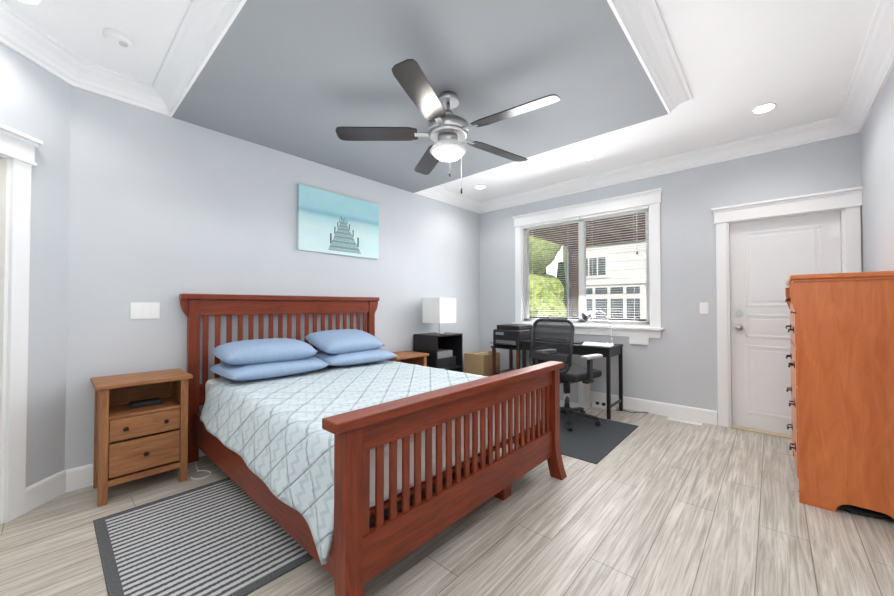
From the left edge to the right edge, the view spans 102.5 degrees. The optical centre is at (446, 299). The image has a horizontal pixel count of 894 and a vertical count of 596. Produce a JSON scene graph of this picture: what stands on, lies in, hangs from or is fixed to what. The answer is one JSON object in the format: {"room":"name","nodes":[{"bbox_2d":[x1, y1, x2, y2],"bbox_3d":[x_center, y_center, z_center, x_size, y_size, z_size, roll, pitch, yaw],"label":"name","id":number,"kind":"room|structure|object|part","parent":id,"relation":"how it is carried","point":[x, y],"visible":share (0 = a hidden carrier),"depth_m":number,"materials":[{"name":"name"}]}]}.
{"room":"bedroom","nodes":[
{"label":"bedroom","id":0,"kind":"room"},
{"bbox_2d":[0,43,70,486],"bbox_3d":[-2.487,-0.157,1.702,0.120,2.765,1.484,0,-1,-3],"label":"wall","id":1,"kind":"structure","parent":0,"point":[35,100],"depth_m":2.19,"materials":[{"name":"paint"}]},
{"bbox_2d":[0,123,39,524],"bbox_3d":[-2.406,0.138,1.598,0.748,2.172,0.720,-1,-1,42],"label":"door frame","id":2,"kind":"structure","parent":1,"relation":"attached to","point":[18,147],"depth_m":2.02,"materials":[{"name":"white wood"}]},
{"bbox_2d":[0,1,179,110],"bbox_3d":[-2.228,-1.471,1.904,0.936,0.132,1.110,-1,-1,42],"label":"crown molding","id":3,"kind":"structure","parent":1,"relation":"attached to","point":[17,33],"depth_m":2.26,"materials":[{"name":"white wood"}]},
{"bbox_2d":[65,86,479,469],"bbox_3d":[-1.019,-0.120,4.005,0.120,2.765,4.660,-1,-1,42],"label":"wall","id":4,"kind":"structure","parent":0,"point":[165,211],"depth_m":2.87,"materials":[{"name":"paint"}]},
{"bbox_2d":[25,449,205,506],"bbox_3d":[-1.016,1.190,3.867,0.040,0.140,4.590,-1,-1,42],"label":"baseboard","id":5,"kind":"structure","parent":4,"relation":"attached to","point":[39,493],"depth_m":2.27,"materials":[{"name":"white wood"}]},
{"bbox_2d":[130,302,159,318],"bbox_3d":[-2.193,0.080,2.609,0.009,0.118,0.165,-1,-1,42],"label":"switch plate","id":6,"kind":"object","parent":4,"relation":"attached to","point":[144,310],"depth_m":2.60,"materials":[{"name":"white plastic"}]},
{"bbox_2d":[297,184,378,258],"bbox_3d":[-1.113,-0.786,3.790,0.037,0.630,0.940,-1,-1,42],"label":"picture","id":7,"kind":"object","parent":4,"relation":"attached to","point":[332,223],"visible":1,"depth_m":3.72,"materials":[{"name":"teal paper"}]},
{"bbox_2d":[424,190,479,211],"bbox_3d":[0.092,-1.420,5.063,0.135,0.132,1.110,-1,-1,42],"label":"crown molding","id":8,"kind":"structure","parent":4,"relation":"attached to","point":[452,198],"depth_m":5.12,"materials":[{"name":"white"}]},
{"bbox_2d":[172,0,667,192],"bbox_3d":[-0.228,-1.468,2.724,2.840,0.152,2.490,-1,-1,42],"label":"ceiling","id":9,"kind":"structure","parent":0,"point":[303,79],"depth_m":2.27,"materials":[{"name":"paint"}]},
{"bbox_2d":[335,59,559,193],"bbox_3d":[0.053,-1.062,2.447,1.438,0.668,1.457,-1,-1,42],"label":"ceiling fan","id":10,"kind":"object","parent":9,"relation":"hanging from","point":[447,133],"visible":1,"depth_m":2.37,"materials":[{"name":"silver metal"}]},
{"bbox_2d":[0,0,878,201],"bbox_3d":[-1.099,-1.579,2.360,8.000,0.100,9.000,-1,-1,42],"label":"ceiling","id":11,"kind":"structure","parent":0,"point":[795,61],"depth_m":2.31,"materials":[{"name":"paint"}]},
{"bbox_2d":[18,0,42,5],"bbox_3d":[-2.128,-1.533,1.834,0.093,0.010,0.082,-1,-1,42],"label":"recessed light","id":12,"kind":"object","parent":11,"relation":"in","point":[31,2],"depth_m":1.85,"materials":[{"name":"white"}]},
{"bbox_2d":[103,28,132,49],"bbox_3d":[-1.912,-1.510,2.091,0.130,0.047,0.130,-1,-1,42],"label":"smoke detector","id":13,"kind":"object","parent":11,"relation":"attached to","point":[118,38],"visible":0.98,"depth_m":2.07,"materials":[{"name":"white plastic"}]},
{"bbox_2d":[152,0,246,116],"bbox_3d":[-1.057,-1.474,1.693,2.955,0.132,0.150,-1,-1,42],"label":"crown molding","id":14,"kind":"structure","parent":11,"relation":"attached to","point":[205,25],"depth_m":2.05,"materials":[{"name":"white wood"}]},
{"bbox_2d":[474,185,485,188],"bbox_3d":[0.438,-1.486,4.713,0.140,0.010,0.149,-1,-1,42],"label":"recessed light","id":15,"kind":"object","parent":11,"relation":"in","point":[477,186],"depth_m":4.71,"materials":[{"name":"white"}]},
{"bbox_2d":[415,97,692,195],"bbox_3d":[0.709,-1.443,3.644,2.955,0.132,0.135,-1,-1,42],"label":"crown molding","id":16,"kind":"structure","parent":11,"relation":"attached to","point":[427,192],"depth_m":4.26,"materials":[{"name":"white wood"}]},
{"bbox_2d":[579,154,594,159],"bbox_3d":[1.471,-1.502,3.772,0.148,0.010,0.156,-1,-1,42],"label":"recessed light","id":17,"kind":"object","parent":11,"relation":"in","point":[587,156],"depth_m":3.78,"materials":[{"name":"white"}]},
{"bbox_2d":[607,0,691,115],"bbox_3d":[0.884,-1.473,1.737,0.135,0.132,2.460,-1,-1,42],"label":"crown molding","id":18,"kind":"structure","parent":11,"relation":"attached to","point":[642,23],"depth_m":2.09,"materials":[{"name":"white wood"}]},
{"bbox_2d":[751,103,776,113],"bbox_3d":[2.504,-1.517,2.837,0.148,0.010,0.159,-1,-1,42],"label":"recessed light","id":19,"kind":"object","parent":11,"relation":"in","point":[763,108],"depth_m":2.84,"materials":[{"name":"white plastic"}]},
{"bbox_2d":[0,403,893,595],"bbox_3d":[-0.092,1.303,3.426,14.000,0.100,16.000,-1,-1,42],"label":"floor","id":20,"kind":"structure","parent":0,"point":[655,505],"depth_m":1.87,"materials":[{"name":"laminate"}]},
{"bbox_2d":[90,368,192,506],"bbox_3d":[-2.052,0.877,2.415,0.390,0.720,0.480,-1,-1,42],"label":"nightstand","id":21,"kind":"object","parent":20,"relation":"on","point":[140,424],"visible":1,"depth_m":2.34,"materials":[{"name":"brown wood"}]},
{"bbox_2d":[191,461,210,479],"bbox_3d":[-1.813,1.236,2.601,0.352,0.007,0.119,-1,-1,42],"label":"cable","id":22,"kind":"object","parent":20,"relation":"on","point":[201,470],"visible":0.96,"depth_m":2.58,"materials":[{"name":"white plastic"}]},
{"bbox_2d":[93,477,312,595],"bbox_3d":[-1.282,1.222,1.860,1.180,0.012,0.720,-1,-1,42],"label":"rug","id":23,"kind":"object","parent":20,"relation":"on","point":[228,536],"visible":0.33,"depth_m":1.76,"materials":[{"name":"grey fabric"}]},
{"bbox_2d":[179,294,566,595],"bbox_3d":[-0.589,0.597,2.646,2.286,1.287,1.830,-1,-1,42],"label":"bed","id":24,"kind":"object","parent":20,"relation":"on","point":[333,446],"visible":0.98,"depth_m":1.95,"materials":[{"name":"brown wood"}]},
{"bbox_2d":[200,360,540,564],"bbox_3d":[-0.506,0.791,2.568,1.791,0.388,1.812,-1,-1,42],"label":"quilt","id":25,"kind":"object","parent":24,"relation":"on","point":[270,430],"depth_m":1.96,"materials":[{"name":"white fabric"}]},
{"bbox_3d":[-0.607,0.746,2.659,2.078,0.260,1.530,-1,-1,42],"label":"mattress","id":26,"kind":"part","parent":24,"relation":"part of","materials":[{"name":"white fabric"}]},
{"bbox_2d":[388,351,428,366],"bbox_3d":[-0.512,0.944,4.115,0.390,0.640,0.480,-1,-1,42],"label":"nightstand","id":27,"kind":"object","parent":20,"relation":"on","point":[416,358],"visible":0.19,"depth_m":4.16,"materials":[{"name":"brown wood"}]},
{"bbox_2d":[413,332,462,371],"bbox_3d":[-0.111,0.851,4.529,0.400,0.840,0.480,-1,-1,42],"label":"shelf unit","id":28,"kind":"object","parent":20,"relation":"on","point":[445,350],"visible":0.48,"depth_m":4.46,"materials":[{"name":"black laminate"}]},
{"bbox_2d":[422,298,455,333],"bbox_3d":[-0.098,0.206,4.555,0.304,0.450,0.304,-1,-1,42],"label":"table lamp","id":29,"kind":"object","parent":28,"relation":"on","point":[439,310],"visible":1,"depth_m":4.45,"materials":[{"name":"white fabric"}]},
{"bbox_2d":[464,351,499,376],"bbox_3d":[0.521,1.003,5.115,0.388,0.555,0.400,-1,-1,42],"label":"cardboard box","id":30,"kind":"object","parent":20,"relation":"on","point":[478,362],"visible":0.62,"depth_m":4.99,"materials":[{"name":"beige cardboard"}]},
{"bbox_2d":[490,324,531,375],"bbox_3d":[0.860,0.804,4.745,0.430,0.940,0.598,-1,-1,42],"label":"stand","id":31,"kind":"object","parent":20,"relation":"on","point":[511,337],"visible":0.4,"depth_m":4.66,"materials":[{"name":"black wood"}]},
{"bbox_2d":[522,311,647,419],"bbox_3d":[1.585,0.697,4.231,1.289,1.139,0.532,-1,-1,42],"label":"desk","id":32,"kind":"object","parent":20,"relation":"on","point":[579,394],"visible":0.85,"depth_m":4.07,"materials":[{"name":"black laminate"}]},
{"bbox_2d":[581,311,618,344],"bbox_3d":[1.735,0.317,4.069,0.334,0.384,0.358,-1,-1,42],"label":"lamp","id":33,"kind":"object","parent":32,"relation":"on","point":[586,316],"depth_m":4.05,"materials":[{"name":"silver metal"}]},
{"bbox_2d":[560,413,638,463],"bbox_3d":[1.153,1.251,3.453,0.970,0.006,1.150,-1,-1,42],"label":"floor mat","id":34,"kind":"object","parent":20,"relation":"on","point":[587,439],"visible":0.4,"depth_m":3.26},
{"bbox_2d":[529,318,602,430],"bbox_3d":[1.236,0.720,3.715,0.656,1.061,0.632,1,-1,-38],"label":"office chair","id":35,"kind":"object","parent":34,"relation":"on","point":[552,339],"visible":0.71,"depth_m":3.54,"materials":[{"name":"black plastic"}]},
{"bbox_2d":[667,417,702,425],"bbox_3d":[2.450,1.255,3.701,0.300,0.006,0.100,-1,-1,42],"label":"floor vent","id":36,"kind":"object","parent":20,"relation":"in","point":[684,421],"visible":1,"depth_m":3.69,"materials":[{"name":"white metal"}]},
{"bbox_2d":[785,271,893,518],"bbox_3d":[2.602,0.544,2.399,0.478,1.385,0.963,-1,-1,42],"label":"dresser","id":37,"kind":"object","parent":20,"relation":"on","point":[841,355],"visible":1,"depth_m":2.07,"materials":[{"name":"wood"},{"name":"black metal"}]},
{"bbox_2d":[480,133,862,411],"bbox_3d":[2.010,-0.115,4.324,4.180,2.765,0.120,-1,-1,42],"label":"wall","id":38,"kind":"structure","parent":0,"point":[676,363],"depth_m":3.80,"materials":[{"name":"paint"}]},
{"bbox_2d":[523,205,649,326],"bbox_3d":[1.698,-0.374,4.588,1.604,1.375,0.124,-1,-1,42],"label":"window unit","id":39,"kind":"structure","parent":38,"relation":"in","point":[581,221],"depth_m":4.53,"materials":[{"name":"white plastic"}]},
{"bbox_2d":[512,188,663,338],"bbox_3d":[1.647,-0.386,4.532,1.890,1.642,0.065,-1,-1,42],"label":"window frame","id":40,"kind":"structure","parent":38,"relation":"attached to","point":[652,198],"depth_m":4.22,"materials":[{"name":"white wood"}]},
{"bbox_2d":[629,336,648,344],"bbox_3d":[2.168,0.463,4.058,0.200,0.085,0.004,-1,-1,42],"label":"switch plate","id":41,"kind":"object","parent":38,"relation":"attached to","point":[632,340],"depth_m":4.05,"materials":[{"name":"white plastic"}]},
{"bbox_2d":[590,391,717,425],"bbox_3d":[1.618,1.202,4.566,2.925,0.140,0.016,-1,-1,42],"label":"baseboard","id":42,"kind":"structure","parent":38,"relation":"attached to","point":[700,415],"depth_m":3.90,"materials":[{"name":"white wood"}]},
{"bbox_2d":[476,117,835,213],"bbox_3d":[1.869,-1.432,4.302,3.790,0.132,0.135,-1,-1,42],"label":"crown molding","id":43,"kind":"structure","parent":38,"relation":"attached to","point":[825,129],"depth_m":3.76,"materials":[{"name":"white"}]},
{"bbox_2d":[700,302,708,313],"bbox_3d":[2.630,0.087,3.673,0.075,0.118,0.009,-1,-1,42],"label":"switch plate","id":44,"kind":"object","parent":38,"relation":"attached to","point":[704,306],"depth_m":3.67,"materials":[{"name":"white plastic"}]},
{"bbox_2d":[711,186,862,427],"bbox_3d":[3.107,0.236,3.325,0.790,2.030,0.124,-1,-1,42],"label":"trim","id":45,"kind":"structure","parent":38,"relation":"attached to","point":[842,211],"depth_m":3.53,"materials":[{"name":"white wood"}]},
{"bbox_2d":[730,211,840,438],"bbox_3d":[3.097,0.245,3.314,0.754,2.012,0.140,-1,-1,42],"label":"door","id":46,"kind":"structure","parent":45,"relation":"attached to","point":[769,257],"depth_m":3.39,"materials":[{"name":"white wood"}]},
{"bbox_2d":[860,67,893,271],"bbox_3d":[1.696,-0.169,0.954,0.120,2.765,5.540,-1,-1,42],"label":"wall","id":47,"kind":"structure","parent":0,"point":[877,154],"depth_m":2.48,"materials":[{"name":"paint"}]},
{"bbox_2d":[836,0,893,136],"bbox_3d":[1.601,-1.484,1.060,0.135,0.132,5.300,-1,-1,42],"label":"crown molding","id":48,"kind":"structure","parent":47,"relation":"attached to","point":[875,63],"depth_m":2.32,"materials":[{"name":"white wood"}]},
{"label":"outside","id":49,"kind":"structure","parent":0,"visible":0},
{"bbox_2d":[546,245,562,277],"bbox_3d":[9.906,-8.543,16.118,60.000,40.000,0.100,-1,-1,42],"label":"sky","id":50,"kind":"structure","parent":49,"point":[552,264],"depth_m":19.55,"materials":[{"name":"white"}]},
{"bbox_2d":[529,317,645,320],"bbox_3d":[2.945,0.976,5.295,9.000,1.295,2.600,-1,-1,42],"label":"deck","id":51,"kind":"object","parent":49,"point":[593,318],"depth_m":6.86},
{"bbox_3d":[12.261,4.549,15.527,40.000,0.200,30.000,-1,-1,42],"label":"ground","id":52,"kind":"structure","parent":49,"visible":0},
{"bbox_2d":[529,236,570,316],"bbox_3d":[1.785,0.298,10.351,4.292,8.533,2.639,-1,-1,42],"label":"tree","id":53,"kind":"object","parent":52,"relation":"on","point":[544,285],"depth_m":8.88,"materials":[{"name":"green plant"}]},
{"bbox_2d":[529,213,645,316],"bbox_3d":[3.978,1.446,4.346,6.045,5.645,2.650,-1,-1,42],"label":"roof","id":54,"kind":"structure","parent":52,"relation":"on","point":[575,286],"depth_m":6.59,"materials":[{"name":"brown"}]},
{"bbox_2d":[563,241,645,318],"bbox_3d":[11.104,-1.686,7.198,17.200,14.000,5.850,-1,-1,42],"label":"house","id":55,"kind":"structure","parent":52,"relation":"on","point":[625,302],"depth_m":10.10,"materials":[{"name":"white"}]}
]}

